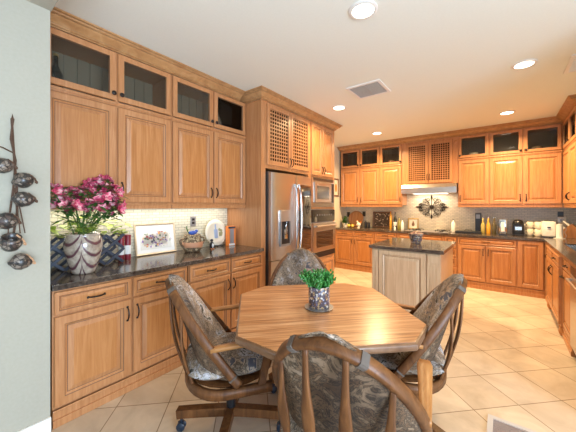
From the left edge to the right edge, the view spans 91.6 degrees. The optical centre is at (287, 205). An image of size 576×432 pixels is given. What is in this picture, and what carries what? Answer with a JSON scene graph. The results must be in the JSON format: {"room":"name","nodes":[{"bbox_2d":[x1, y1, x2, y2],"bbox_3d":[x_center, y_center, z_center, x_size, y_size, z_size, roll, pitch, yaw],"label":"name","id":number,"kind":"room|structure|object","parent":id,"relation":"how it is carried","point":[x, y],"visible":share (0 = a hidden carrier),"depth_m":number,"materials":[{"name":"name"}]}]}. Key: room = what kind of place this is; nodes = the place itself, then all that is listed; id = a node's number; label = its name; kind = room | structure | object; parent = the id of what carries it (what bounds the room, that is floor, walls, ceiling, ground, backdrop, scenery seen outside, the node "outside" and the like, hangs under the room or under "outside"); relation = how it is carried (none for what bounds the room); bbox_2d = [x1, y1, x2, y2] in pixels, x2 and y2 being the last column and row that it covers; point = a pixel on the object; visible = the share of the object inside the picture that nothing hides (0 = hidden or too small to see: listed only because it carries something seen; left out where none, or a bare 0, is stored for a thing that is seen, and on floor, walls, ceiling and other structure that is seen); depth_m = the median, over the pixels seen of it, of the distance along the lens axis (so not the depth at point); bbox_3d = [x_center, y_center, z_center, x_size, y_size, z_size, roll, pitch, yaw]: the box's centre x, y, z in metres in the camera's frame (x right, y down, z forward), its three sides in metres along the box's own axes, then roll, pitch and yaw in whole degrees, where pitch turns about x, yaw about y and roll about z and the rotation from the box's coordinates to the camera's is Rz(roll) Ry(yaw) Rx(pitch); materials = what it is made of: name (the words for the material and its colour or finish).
{"room":"kitchen","nodes":[
{"label":"kitchen","id":0,"kind":"room"},
{"bbox_2d":[0,0,49,431],"bbox_3d":[-2.705,0.100,0.869,0.850,2.640,2.885,0,0,37],"label":"wall","id":1,"kind":"structure","parent":0,"point":[24,25],"depth_m":1.66,"materials":[{"name":"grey paint"}]},
{"bbox_2d":[0,114,37,269],"bbox_3d":[-1.544,-0.080,1.578,0.116,0.895,0.194,0,0,37],"label":"wall sculpture","id":2,"kind":"object","parent":1,"relation":"attached to","point":[9,242],"visible":1,"depth_m":1.57,"materials":[{"name":"brown"}]},
{"bbox_2d":[18,416,50,431],"bbox_3d":[-2.300,1.370,0.686,0.015,0.100,2.687,0,0,37],"label":"baseboard","id":3,"kind":"structure","parent":1,"relation":"attached to","point":[44,425],"depth_m":1.71,"materials":[{"name":"white paint"}]},
{"bbox_2d":[50,27,171,209],"bbox_3d":[-1.552,-0.625,2.433,0.395,1.310,0.970,0,0,37],"label":"upper cabinet","id":4,"kind":"object","parent":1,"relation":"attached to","point":[91,136],"visible":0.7,"depth_m":2.35,"materials":[{"name":"brown wood"}]},
{"bbox_2d":[51,53,62,87],"bbox_3d":[-1.780,-1.012,2.148,0.090,0.300,0.090,0,0,37],"label":"champagne bottle","id":5,"kind":"object","parent":4,"relation":"in","point":[56,72],"visible":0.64,"depth_m":2.13,"materials":[{"name":"black glass"}]},
{"bbox_2d":[26,0,57,11],"bbox_3d":[-0.612,-1.350,-0.797,6.600,0.260,2.990,0,0,37],"label":"ceiling","id":6,"kind":"structure","parent":0,"point":[47,4],"depth_m":1.69,"materials":[{"name":"white paint"}]},
{"bbox_2d":[50,0,575,146],"bbox_3d":[2.158,-1.430,2.812,6.600,0.100,6.110,0,0,37],"label":"ceiling","id":7,"kind":"structure","parent":0,"point":[445,65],"depth_m":2.46,"materials":[{"name":"paint"}]},
{"bbox_2d":[332,105,345,109],"bbox_3d":[0.718,-1.373,3.943,0.200,0.011,0.200,0,0,37],"label":"recessed light","id":8,"kind":"object","parent":7,"relation":"in","point":[337,107],"visible":1,"depth_m":3.92,"materials":[{"name":"white"}]},
{"bbox_2d":[349,0,377,19],"bbox_3d":[0.529,-1.373,1.976,0.200,0.011,0.200,0,0,37],"label":"recessed light","id":9,"kind":"object","parent":7,"relation":"in","point":[363,9],"visible":1,"depth_m":1.96,"materials":[{"name":"white paint"}]},
{"bbox_2d":[346,79,390,98],"bbox_3d":[0.959,-1.375,3.336,0.400,0.010,0.400,0,0,37],"label":"ceiling vent","id":10,"kind":"object","parent":7,"relation":"in","point":[376,87],"visible":1,"depth_m":3.31,"materials":[{"name":"white metal"}]},
{"bbox_2d":[499,110,515,114],"bbox_3d":[3.250,-1.373,4.155,0.200,0.011,0.200,0,0,37],"label":"recessed light","id":11,"kind":"object","parent":7,"relation":"in","point":[509,111],"visible":1,"depth_m":4.13,"materials":[{"name":"white"}]},
{"bbox_2d":[511,59,537,69],"bbox_3d":[2.302,-1.373,2.731,0.200,0.011,0.200,0,0,37],"label":"recessed light","id":12,"kind":"object","parent":7,"relation":"in","point":[522,64],"visible":1,"depth_m":2.73,"materials":[{"name":"white"}]},
{"bbox_2d":[563,54,575,73],"bbox_3d":[2.896,-1.375,2.624,0.400,0.010,0.450,0,0,37],"label":"ceiling vent","id":13,"kind":"object","parent":7,"relation":"in","point":[571,66],"visible":1,"depth_m":2.75,"materials":[{"name":"white paint"}]},
{"bbox_2d":[51,267,575,431],"bbox_3d":[1.278,1.470,1.666,6.600,0.100,9.000,0,0,37],"label":"floor","id":14,"kind":"structure","parent":0,"point":[510,361],"depth_m":2.19,"materials":[{"name":"tile"}]},
{"bbox_2d":[50,266,186,429],"bbox_3d":[-1.436,0.983,2.337,0.675,0.875,0.960,0,0,37],"label":"base cabinet","id":15,"kind":"object","parent":14,"relation":"on","point":[109,339],"visible":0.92,"depth_m":2.02,"materials":[{"name":"brown wood"}]},
{"bbox_2d":[50,244,263,291],"bbox_3d":[-1.147,0.524,2.748,0.665,0.039,1.973,0,0,37],"label":"countertop","id":16,"kind":"structure","parent":15,"relation":"on","point":[139,265],"depth_m":2.40,"materials":[{"name":"brown stone"}]},
{"bbox_2d":[63,232,102,274],"bbox_3d":[-1.536,0.355,2.105,0.244,0.298,0.244,0,0,37],"label":"vase","id":17,"kind":"object","parent":16,"relation":"on","point":[82,252],"visible":0.96,"depth_m":2.02,"materials":[{"name":"ceramic"}]},
{"bbox_2d":[50,174,129,233],"bbox_3d":[-1.461,-0.002,2.052,0.301,0.488,0.595,0,0,37],"label":"flower bouquet","id":18,"kind":"object","parent":17,"relation":"on","point":[70,205],"visible":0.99,"depth_m":2.07,"materials":[{"name":"pink plant"}]},
{"bbox_2d":[50,233,124,270],"bbox_3d":[-1.691,0.373,2.306,0.192,0.261,0.574,0,0,37],"label":"wine rack","id":19,"kind":"object","parent":16,"relation":"on","point":[107,238],"visible":0.47,"depth_m":2.35,"materials":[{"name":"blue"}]},
{"bbox_2d":[50,217,132,237],"bbox_3d":[-1.680,0.187,2.350,0.259,0.219,0.667,0,0,37],"label":"ivy garland","id":20,"kind":"object","parent":19,"relation":"on","point":[109,226],"visible":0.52,"depth_m":2.41,"materials":[{"name":"green plant"}]},
{"bbox_2d":[118,235,124,259],"bbox_3d":[-1.543,0.390,2.589,0.054,0.229,0.054,0,0,37],"label":"tin","id":21,"kind":"object","parent":16,"relation":"on","point":[121,241],"visible":0.41,"depth_m":2.57,"materials":[{"name":"red metal"}]},
{"bbox_2d":[125,235,130,259],"bbox_3d":[-1.507,0.390,2.635,0.054,0.229,0.054,0,0,37],"label":"tin","id":22,"kind":"object","parent":16,"relation":"on","point":[127,237],"visible":0.98,"depth_m":2.61,"materials":[{"name":"red metal"}]},
{"bbox_2d":[133,223,176,256],"bbox_3d":[-1.378,0.346,2.929,0.070,0.314,0.430,0,0,37],"label":"framed print","id":23,"kind":"object","parent":16,"relation":"on","point":[149,239],"visible":1,"depth_m":2.91,"materials":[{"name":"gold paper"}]},
{"bbox_2d":[179,226,204,252],"bbox_3d":[-1.046,0.363,3.072,0.260,0.283,0.215,0,0,-14],"label":"jug","id":24,"kind":"object","parent":16,"relation":"on","point":[192,242],"visible":1,"depth_m":3.00,"materials":[{"name":"brown ceramic"}]},
{"bbox_2d":[183,234,201,252],"bbox_3d":[-1.046,0.411,3.072,0.211,0.186,0.211,0,0,38],"label":"pot","id":25,"kind":"object","parent":24,"relation":"on","point":[192,243],"depth_m":2.99,"materials":[{"name":"multicoloured ceramic"}]},
{"bbox_2d":[210,239,213,248],"bbox_3d":[-0.882,0.445,3.248,0.058,0.118,0.052,0,0,37],"label":"figurine","id":26,"kind":"object","parent":16,"relation":"on","point":[211,240],"visible":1,"depth_m":3.23,"materials":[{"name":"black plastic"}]},
{"bbox_2d":[205,220,225,244],"bbox_3d":[-0.887,0.332,3.460,0.052,0.317,0.320,0,0,38],"label":"decorative plate","id":27,"kind":"object","parent":16,"relation":"on","point":[215,230],"visible":0.97,"depth_m":3.46,"materials":[{"name":"beige ceramic"}]},
{"bbox_2d":[214,224,217,237],"bbox_3d":[-0.894,0.313,3.465,0.005,0.180,0.052,-10,-6,37],"label":"bottle","id":28,"kind":"object","parent":27,"relation":"on","point":[215,225],"depth_m":3.46,"materials":[{"name":"blue paint"}]},
{"bbox_2d":[226,226,235,245],"bbox_3d":[-0.727,0.382,3.551,0.110,0.245,0.063,0,0,-43],"label":"box","id":29,"kind":"object","parent":16,"relation":"on","point":[230,230],"visible":1,"depth_m":3.52,"materials":[{"name":"orange"}]},
{"bbox_2d":[230,229,233,242],"bbox_3d":[-0.707,0.385,3.529,0.056,0.180,0.003,0,0,-42],"label":"picture","id":30,"kind":"object","parent":29,"relation":"on","point":[231,230],"depth_m":3.53},
{"bbox_2d":[165,274,279,431],"bbox_3d":[-0.384,0.915,1.762,0.714,1.010,0.666,0,0,-16],"label":"swivel chair","id":31,"kind":"object","parent":14,"relation":"on","point":[213,359],"visible":0.94,"depth_m":1.58,"materials":[{"name":"brown wood"}]},
{"bbox_2d":[168,274,227,380],"bbox_3d":[-0.529,0.688,1.720,0.378,0.555,0.563,0,0,-16],"label":"cushion","id":32,"kind":"object","parent":31,"relation":"on","point":[205,329],"depth_m":1.57,"materials":[{"name":"grey fabric"}]},
{"bbox_2d":[186,332,262,379],"bbox_3d":[-0.380,0.915,1.763,0.490,0.100,0.524,0,0,-16],"label":"seat cushion","id":33,"kind":"object","parent":31,"relation":"on","point":[247,364],"depth_m":1.59,"materials":[{"name":"grey fabric"}]},
{"bbox_2d":[187,252,261,349],"bbox_3d":[-0.837,0.983,3.119,0.675,0.875,0.980,0,0,37],"label":"base cabinet","id":34,"kind":"object","parent":14,"relation":"on","point":[222,282],"visible":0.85,"depth_m":2.90,"materials":[{"name":"brown wood"}]},
{"bbox_2d":[227,99,308,286],"bbox_3d":[-0.227,0.070,3.943,0.672,2.700,1.040,0,0,37],"label":"refrigerator surround","id":35,"kind":"object","parent":14,"relation":"on","point":[277,138],"visible":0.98,"depth_m":3.50,"materials":[{"name":"brown wood"}]},
{"bbox_2d":[265,171,310,285],"bbox_3d":[-0.124,0.490,3.899,0.717,1.820,0.895,0,0,37],"label":"refrigerator","id":36,"kind":"object","parent":14,"relation":"on","point":[287,196],"visible":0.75,"depth_m":3.54,"materials":[{"name":"grey metal"}]},
{"bbox_2d":[268,248,333,393],"bbox_3d":[0.116,0.915,2.408,0.648,1.010,0.642,0,0,1],"label":"swivel chair","id":37,"kind":"object","parent":14,"relation":"on","point":[287,271],"visible":0.16,"depth_m":2.58,"materials":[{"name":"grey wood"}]},
{"bbox_2d":[272,248,323,285],"bbox_3d":[0.119,0.688,2.522,0.563,0.555,0.378,0,0,1],"label":"cushion","id":38,"kind":"object","parent":37,"relation":"on","point":[287,271],"depth_m":2.58,"materials":[{"name":"grey fabric"}]},
{"bbox_2d":[309,120,334,282],"bbox_3d":[0.333,0.070,4.673,0.672,2.700,0.790,0,0,37],"label":"tall cabinet","id":39,"kind":"object","parent":14,"relation":"on","point":[321,138],"visible":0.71,"depth_m":4.46,"materials":[{"name":"brown wood"}]},
{"bbox_2d":[311,177,333,206],"bbox_3d":[0.467,-0.206,4.577,0.328,0.457,0.704,0,0,37],"label":"microwave","id":40,"kind":"object","parent":39,"relation":"in","point":[322,190],"visible":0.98,"depth_m":4.41,"materials":[{"name":"grey metal"}]},
{"bbox_2d":[311,209,336,256],"bbox_3d":[0.486,0.435,4.562,0.377,0.750,0.704,0,0,37],"label":"wall oven","id":41,"kind":"object","parent":39,"relation":"in","point":[323,224],"visible":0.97,"depth_m":4.43,"materials":[{"name":"grey metal"}]},
{"bbox_2d":[235,283,428,360],"bbox_3d":[0.214,1.044,1.848,1.070,0.752,1.070,0,0,-8],"label":"dining table","id":42,"kind":"object","parent":14,"relation":"on","point":[268,316],"visible":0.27,"depth_m":1.61,"materials":[{"name":"brown wood"}]},
{"bbox_2d":[299,268,336,311],"bbox_3d":[0.196,0.540,1.831,0.242,0.257,0.210,0,0,-33],"label":"succulent plant","id":43,"kind":"object","parent":42,"relation":"on","point":[318,282],"visible":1,"depth_m":1.78,"materials":[{"name":"green plant"}]},
{"bbox_2d":[272,331,432,431],"bbox_3d":[0.247,0.915,1.157,0.648,1.010,0.642,0,0,27],"label":"swivel chair","id":44,"kind":"object","parent":14,"relation":"on","point":[324,382],"visible":1,"depth_m":0.93,"materials":[{"name":"brown wood"}]},
{"bbox_2d":[281,413,303,431],"bbox_3d":[0.265,0.915,1.194,0.524,0.100,0.490,0,0,27],"label":"chair","id":45,"kind":"object","parent":44,"relation":"on","point":[295,425],"depth_m":1.13,"materials":[{"name":"brown wood"}]},
{"bbox_2d":[335,229,373,272],"bbox_3d":[1.622,0.983,6.385,0.920,0.875,0.675,0,0,37],"label":"base cabinet","id":46,"kind":"object","parent":14,"relation":"on","point":[352,250],"visible":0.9,"depth_m":6.14,"materials":[{"name":"brown wood"}]},
{"bbox_2d":[335,226,575,268],"bbox_3d":[1.941,0.524,4.177,4.185,0.039,3.791,0,0,37],"label":"countertop","id":47,"kind":"structure","parent":46,"relation":"on","point":[559,246],"depth_m":4.46,"materials":[{"name":"brown stone"}]},
{"bbox_2d":[342,216,349,226],"bbox_3d":[1.366,0.375,6.651,0.215,0.260,0.225,0,0,37],"label":"potted plant","id":48,"kind":"object","parent":47,"relation":"on","point":[344,221],"visible":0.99,"depth_m":6.61,"materials":[{"name":"green plant"}]},
{"bbox_2d":[349,211,362,225],"bbox_3d":[1.631,0.316,6.725,0.380,0.372,0.098,0,0,39],"label":"round tray","id":49,"kind":"object","parent":47,"relation":"on","point":[354,216],"visible":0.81,"depth_m":6.73,"materials":[{"name":"brown wood"}]},
{"bbox_2d":[372,212,391,227],"bbox_3d":[2.132,0.323,6.360,0.420,0.359,0.073,0,0,37],"label":"board","id":50,"kind":"object","parent":47,"relation":"on","point":[380,219],"visible":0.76,"depth_m":6.36,"materials":[{"name":"brown wood"}]},
{"bbox_2d":[390,211,391,228],"bbox_3d":[2.231,0.315,6.078,0.052,0.380,0.051,0,0,37],"label":"oil bottle","id":51,"kind":"object","parent":47,"relation":"on","point":[390,211],"visible":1,"depth_m":6.06,"materials":[{"name":"orange glass"}]},
{"bbox_2d":[393,212,396,228],"bbox_3d":[2.298,0.325,6.001,0.074,0.360,0.072,0,0,37],"label":"wine bottle","id":52,"kind":"object","parent":47,"relation":"on","point":[395,218],"visible":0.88,"depth_m":5.98,"materials":[{"name":"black glass"}]},
{"bbox_2d":[398,217,400,229],"bbox_3d":[2.349,0.374,5.912,0.068,0.260,0.066,0,0,37],"label":"oil bottle","id":53,"kind":"object","parent":47,"relation":"on","point":[399,221],"visible":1,"depth_m":5.88,"materials":[{"name":"yellow glass"}]},
{"bbox_2d":[408,218,418,228],"bbox_3d":[2.675,0.387,5.983,0.210,0.231,0.047,0,0,37],"label":"picture","id":54,"kind":"object","parent":47,"relation":"on","point":[412,222],"visible":0.96,"depth_m":5.98,"materials":[{"name":"brown"}]},
{"bbox_2d":[405,228,450,232],"bbox_3d":[2.756,0.487,5.505,0.750,0.035,0.510,0,0,37],"label":"cooktop","id":55,"kind":"object","parent":47,"relation":"in","point":[412,229],"visible":0.98,"depth_m":5.48,"materials":[{"name":"silver metal"}]},
{"bbox_2d":[451,219,454,231],"bbox_3d":[3.135,0.385,5.309,0.068,0.240,0.066,0,0,37],"label":"soap dispenser","id":56,"kind":"object","parent":47,"relation":"on","point":[453,222],"visible":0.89,"depth_m":5.29,"materials":[{"name":"white ceramic"}]},
{"bbox_2d":[455,230,481,233],"bbox_3d":[3.317,0.474,5.144,0.400,0.060,0.260,0,0,37],"label":"griddle","id":57,"kind":"object","parent":47,"relation":"on","point":[456,231],"visible":0.88,"depth_m":5.06,"materials":[{"name":"black metal"}]},
{"bbox_2d":[475,213,480,230],"bbox_3d":[3.563,0.325,5.243,0.090,0.360,0.103,0,0,37],"label":"tower","id":58,"kind":"object","parent":47,"relation":"on","point":[477,215],"visible":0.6,"depth_m":5.20,"materials":[{"name":"black plastic"}]},
{"bbox_2d":[481,217,484,233],"bbox_3d":[3.512,0.354,5.045,0.064,0.300,0.062,0,0,37],"label":"oil cruet","id":59,"kind":"object","parent":47,"relation":"on","point":[482,223],"visible":0.91,"depth_m":5.02,"materials":[{"name":"yellow glass"}]},
{"bbox_2d":[486,217,490,233],"bbox_3d":[3.575,0.354,4.996,0.064,0.300,0.062,0,0,37],"label":"oil cruet","id":60,"kind":"object","parent":47,"relation":"on","point":[488,226],"visible":1,"depth_m":4.98,"materials":[{"name":"orange glass"}]},
{"bbox_2d":[492,217,495,233],"bbox_3d":[3.639,0.354,4.947,0.064,0.300,0.062,0,0,37],"label":"oil cruet","id":61,"kind":"object","parent":47,"relation":"on","point":[493,223],"visible":0.91,"depth_m":4.93,"materials":[{"name":"brown glass"}]},
{"bbox_2d":[498,219,506,234],"bbox_3d":[3.736,0.369,4.868,0.120,0.270,0.267,0,0,37],"label":"picture frame","id":62,"kind":"object","parent":47,"relation":"on","point":[502,223],"visible":1,"depth_m":4.77,"materials":[{"name":"silver metal"}]},
{"bbox_2d":[512,220,523,235],"bbox_3d":[3.888,0.370,4.731,0.150,0.268,0.240,0,0,37],"label":"coffee maker","id":63,"kind":"object","parent":47,"relation":"on","point":[517,225],"visible":1,"depth_m":4.68,"materials":[{"name":"black plastic"}]},
{"bbox_2d":[524,229,533,235],"bbox_3d":[4.032,0.446,4.678,0.088,0.117,0.108,0,0,-19],"label":"mug","id":64,"kind":"object","parent":47,"relation":"on","point":[529,231],"visible":0.98,"depth_m":4.64,"materials":[{"name":"beige ceramic"}]},
{"bbox_2d":[524,222,533,228],"bbox_3d":[4.032,0.328,4.678,0.088,0.117,0.108,0,0,-19],"label":"mug","id":65,"kind":"object","parent":64,"relation":"on","point":[529,224],"visible":0.98,"depth_m":4.64,"materials":[{"name":"beige ceramic"}]},
{"bbox_2d":[532,229,541,236],"bbox_3d":[4.071,0.446,4.572,0.088,0.117,0.108,0,0,-19],"label":"mug","id":66,"kind":"object","parent":47,"relation":"on","point":[537,232],"visible":0.98,"depth_m":4.54,"materials":[{"name":"beige ceramic"}]},
{"bbox_2d":[532,222,540,228],"bbox_3d":[4.071,0.328,4.572,0.088,0.117,0.108,0,0,-19],"label":"mug","id":67,"kind":"object","parent":66,"relation":"on","point":[537,224],"visible":0.93,"depth_m":4.54,"materials":[{"name":"beige ceramic"}]},
{"bbox_2d":[540,221,555,237],"bbox_3d":[4.177,0.376,4.499,0.170,0.257,0.275,0,0,37],"label":"toaster","id":68,"kind":"object","parent":47,"relation":"on","point":[548,228],"visible":0.97,"depth_m":4.41,"materials":[{"name":"beige plastic"}]},
{"bbox_2d":[554,224,566,238],"bbox_3d":[4.135,0.390,4.264,0.138,0.229,0.138,0,0,11],"label":"towel holder","id":69,"kind":"object","parent":47,"relation":"on","point":[559,227],"visible":0.99,"depth_m":4.23,"materials":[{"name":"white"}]},
{"bbox_2d":[562,221,575,238],"bbox_3d":[4.401,0.371,4.375,0.120,0.267,0.267,0,0,-35],"label":"knife block","id":70,"kind":"object","parent":47,"relation":"on","point":[570,232],"visible":0.71,"depth_m":4.33,"materials":[{"name":"brown wood"}]},
{"bbox_2d":[567,245,575,250],"bbox_3d":[3.557,0.620,3.289,0.344,0.200,0.834,0,0,37],"label":"sink","id":71,"kind":"object","parent":47,"relation":"in","point":[573,247],"visible":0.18,"depth_m":3.67,"materials":[{"name":"silver metal"}]},
{"bbox_2d":[374,232,396,242],"bbox_3d":[2.169,0.983,5.965,0.460,0.875,0.675,0,0,37],"label":"base cabinet","id":72,"kind":"object","parent":14,"relation":"on","point":[378,236],"visible":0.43,"depth_m":5.76,"materials":[{"name":"brown wood"}]},
{"bbox_2d":[372,248,452,311],"bbox_3d":[1.682,0.983,3.741,0.785,0.875,0.976,0,0,37],"label":"kitchen island","id":73,"kind":"object","parent":14,"relation":"on","point":[403,277],"visible":0.41,"depth_m":3.36,"materials":[{"name":"brown wood"}]},
{"bbox_2d":[369,238,455,254],"bbox_3d":[1.693,0.524,3.755,0.855,0.039,1.040,0,0,37],"label":"island countertop","id":74,"kind":"structure","parent":73,"relation":"on","point":[400,244],"depth_m":3.54,"materials":[{"name":"brown stone"}]},
{"bbox_2d":[408,231,422,243],"bbox_3d":[1.713,0.422,3.752,0.190,0.164,0.190,0,0,37],"label":"pot","id":75,"kind":"object","parent":74,"relation":"on","point":[416,236],"visible":1,"depth_m":3.69,"materials":[{"name":"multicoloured ceramic"}]},
{"bbox_2d":[370,273,466,431],"bbox_3d":[0.754,0.915,1.800,0.674,1.010,0.648,0,0,22],"label":"swivel chair","id":76,"kind":"object","parent":14,"relation":"on","point":[437,307],"visible":0.55,"depth_m":1.57,"materials":[{"name":"brown wood"}]},
{"bbox_2d":[370,345,445,375],"bbox_3d":[0.732,0.915,1.809,0.490,0.100,0.524,0,0,22],"label":"seat cushion","id":77,"kind":"object","parent":76,"relation":"on","point":[390,361],"depth_m":1.62,"materials":[{"name":"grey fabric"}]},
{"bbox_2d":[405,273,463,374],"bbox_3d":[0.875,0.688,1.750,0.378,0.555,0.563,0,0,22],"label":"cushion","id":78,"kind":"object","parent":76,"relation":"on","point":[438,307],"depth_m":1.59,"materials":[{"name":"grey fabric"}]},
{"bbox_2d":[397,233,456,273],"bbox_3d":[2.764,0.983,5.508,1.040,0.875,0.675,0,0,37],"label":"base cabinet","id":79,"kind":"object","parent":14,"relation":"on","point":[399,235],"visible":0.16,"depth_m":5.07,"materials":[{"name":"brown wood"}]},
{"bbox_2d":[457,236,516,294],"bbox_3d":[3.502,0.983,4.942,0.820,0.875,0.675,0,0,37],"label":"base cabinet","id":80,"kind":"object","parent":14,"relation":"on","point":[490,264],"visible":0.92,"depth_m":4.68,"materials":[{"name":"brown wood"}]},
{"bbox_2d":[487,414,536,431],"bbox_3d":[1.422,1.415,1.657,0.400,0.010,0.300,0,0,37],"label":"floor vent","id":81,"kind":"object","parent":14,"relation":"in","point":[494,424],"visible":1,"depth_m":1.79,"materials":[{"name":"grey"}]},
{"bbox_2d":[517,240,545,298],"bbox_3d":[3.975,0.983,4.599,0.348,0.875,0.642,0,0,37],"label":"base cabinet","id":82,"kind":"object","parent":14,"relation":"on","point":[530,254],"visible":0.98,"depth_m":4.35,"materials":[{"name":"brown wood"}]},
{"bbox_2d":[545,243,547,302],"bbox_3d":[3.993,0.983,3.919,0.615,0.875,0.460,0,0,37],"label":"base cabinet","id":83,"kind":"object","parent":14,"relation":"on","point":[545,243],"visible":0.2,"depth_m":4.21,"materials":[{"name":"brown wood"}]},
{"bbox_2d":[546,246,563,335],"bbox_3d":[3.501,0.983,3.301,0.645,0.875,1.100,0,0,37],"label":"base cabinet","id":84,"kind":"object","parent":14,"relation":"on","point":[554,269],"visible":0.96,"depth_m":3.24,"materials":[{"name":"brown wood"}]},
{"bbox_2d":[559,259,575,357],"bbox_3d":[3.028,0.983,2.661,0.615,0.875,0.489,0,0,37],"label":"base cabinet","id":85,"kind":"object","parent":14,"relation":"on","point":[566,266],"visible":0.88,"depth_m":2.84,"materials":[{"name":"brown wood"}]},
{"bbox_2d":[565,265,575,354],"bbox_3d":[2.678,0.985,2.225,0.620,0.870,0.590,0,0,37],"label":"dishwasher","id":86,"kind":"object","parent":14,"relation":"on","point":[572,280],"visible":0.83,"depth_m":2.50,"materials":[{"name":"brown wood"}]},
{"bbox_2d":[334,146,345,266],"bbox_3d":[-0.442,0.020,4.681,0.200,2.800,5.910,0,0,37],"label":"wall","id":87,"kind":"structure","parent":0,"point":[340,212],"depth_m":6.66,"materials":[{"name":"beige paint"}]},
{"bbox_2d":[50,7,341,130],"bbox_3d":[-0.602,-1.330,3.556,0.895,0.098,3.910,0,0,37],"label":"crown molding","id":88,"kind":"structure","parent":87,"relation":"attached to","point":[64,21],"depth_m":2.64,"materials":[{"name":"brown wood"}]},
{"bbox_2d":[334,178,338,196],"bbox_3d":[1.118,-0.420,6.528,0.024,0.420,0.260,0,0,37],"label":"framed picture","id":89,"kind":"object","parent":87,"relation":"attached to","point":[336,181],"visible":0.89,"depth_m":6.54,"materials":[{"name":"white paper"}]},
{"bbox_2d":[349,123,563,175],"bbox_3d":[3.164,0.020,5.766,4.600,2.800,0.200,0,0,37],"label":"wall","id":90,"kind":"structure","parent":0,"point":[559,123],"depth_m":4.60,"materials":[{"name":"beige paint"}]},
{"bbox_2d":[341,144,406,206],"bbox_3d":[1.902,-0.625,6.347,1.400,1.310,0.397,0,0,37],"label":"upper cabinet","id":91,"kind":"object","parent":90,"relation":"attached to","point":[371,181],"visible":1,"depth_m":6.23,"materials":[{"name":"brown wood"}]},
{"bbox_2d":[402,137,457,184],"bbox_3d":[2.852,-0.850,5.618,0.991,0.860,0.397,0,0,37],"label":"upper cabinet","id":92,"kind":"object","parent":90,"relation":"attached to","point":[430,161],"visible":0.99,"depth_m":5.46,"materials":[{"name":"brown wood"}]},
{"bbox_2d":[401,183,457,193],"bbox_3d":[2.832,-0.325,5.596,0.976,0.181,0.448,0,0,37],"label":"range hood","id":93,"kind":"object","parent":92,"relation":"attached to","point":[445,188],"visible":0.94,"depth_m":5.41,"materials":[{"name":"silver metal"}]},
{"bbox_2d":[417,195,447,218],"bbox_3d":[2.957,0.032,5.767,0.630,0.500,0.025,0,0,37],"label":"medallion","id":94,"kind":"object","parent":90,"relation":"attached to","point":[431,205],"visible":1,"depth_m":5.76,"materials":[{"name":"black metal"}]},
{"bbox_2d":[337,94,575,151],"bbox_3d":[2.609,-1.330,5.104,4.358,0.098,1.128,0,0,42],"label":"crown molding","id":95,"kind":"structure","parent":90,"relation":"attached to","point":[569,104],"depth_m":4.93,"materials":[{"name":"brown wood"}]},
{"bbox_2d":[346,176,575,234],"bbox_3d":[3.100,0.013,5.683,4.200,0.985,0.008,0,0,37],"label":"backsplash","id":96,"kind":"structure","parent":90,"relation":"attached to","point":[464,217],"depth_m":5.52,"materials":[{"name":"tile"}]},
{"bbox_2d":[458,123,562,206],"bbox_3d":[3.800,-0.625,4.891,1.395,1.310,0.397,0,0,37],"label":"upper cabinet","id":97,"kind":"object","parent":90,"relation":"attached to","point":[524,176],"visible":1,"depth_m":4.75,"materials":[{"name":"brown wood"}]},
{"bbox_2d":[558,212,563,216],"bbox_3d":[4.487,0.200,4.607,0.072,0.200,0.009,0,0,37],"label":"outlet","id":98,"kind":"object","parent":90,"relation":"attached to","point":[560,214],"visible":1,"depth_m":4.60,"materials":[{"name":"black plastic"}]},
{"bbox_2d":[557,217,566,224],"bbox_3d":[4.481,0.250,4.582,0.110,0.130,0.040,0,0,37],"label":"plug","id":99,"kind":"object","parent":98,"relation":"attached to","point":[559,219],"visible":0.77,"depth_m":4.57,"materials":[{"name":"white plastic"}]},
{"bbox_3d":[-0.930,0.020,3.732,0.180,2.800,3.810,0,0,37],"label":"wall","id":100,"kind":"structure","parent":0,"visible":0},
{"bbox_2d":[50,208,226,265],"bbox_3d":[-1.411,0.253,2.951,0.008,0.505,1.965,0,0,37],"label":"backsplash","id":101,"kind":"structure","parent":100,"relation":"attached to","point":[180,217],"depth_m":2.94,"materials":[{"name":"tile"}]},
{"bbox_2d":[190,216,195,225],"bbox_3d":[-1.122,0.185,3.312,0.009,0.116,0.072,0,0,37],"label":"outlet","id":102,"kind":"object","parent":100,"relation":"attached to","point":[192,218],"visible":1,"depth_m":3.31,"materials":[{"name":"white plastic"}]},
{"bbox_2d":[171,75,245,208],"bbox_3d":[-0.954,-0.625,3.213,0.395,1.310,0.986,0,0,37],"label":"upper cabinet","id":103,"kind":"object","parent":100,"relation":"attached to","point":[208,163],"visible":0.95,"depth_m":3.09,"materials":[{"name":"brown wood"}]},
{"bbox_3d":[3.661,0.020,2.800,0.200,2.800,3.900,0,0,37],"label":"wall","id":104,"kind":"structure","parent":0,"visible":0},
{"bbox_2d":[563,106,575,207],"bbox_3d":[4.075,-0.625,3.843,0.387,1.310,1.000,0,0,37],"label":"upper cabinet","id":105,"kind":"object","parent":104,"relation":"attached to","point":[569,125],"visible":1,"depth_m":3.89,"materials":[{"name":"brown wood"}]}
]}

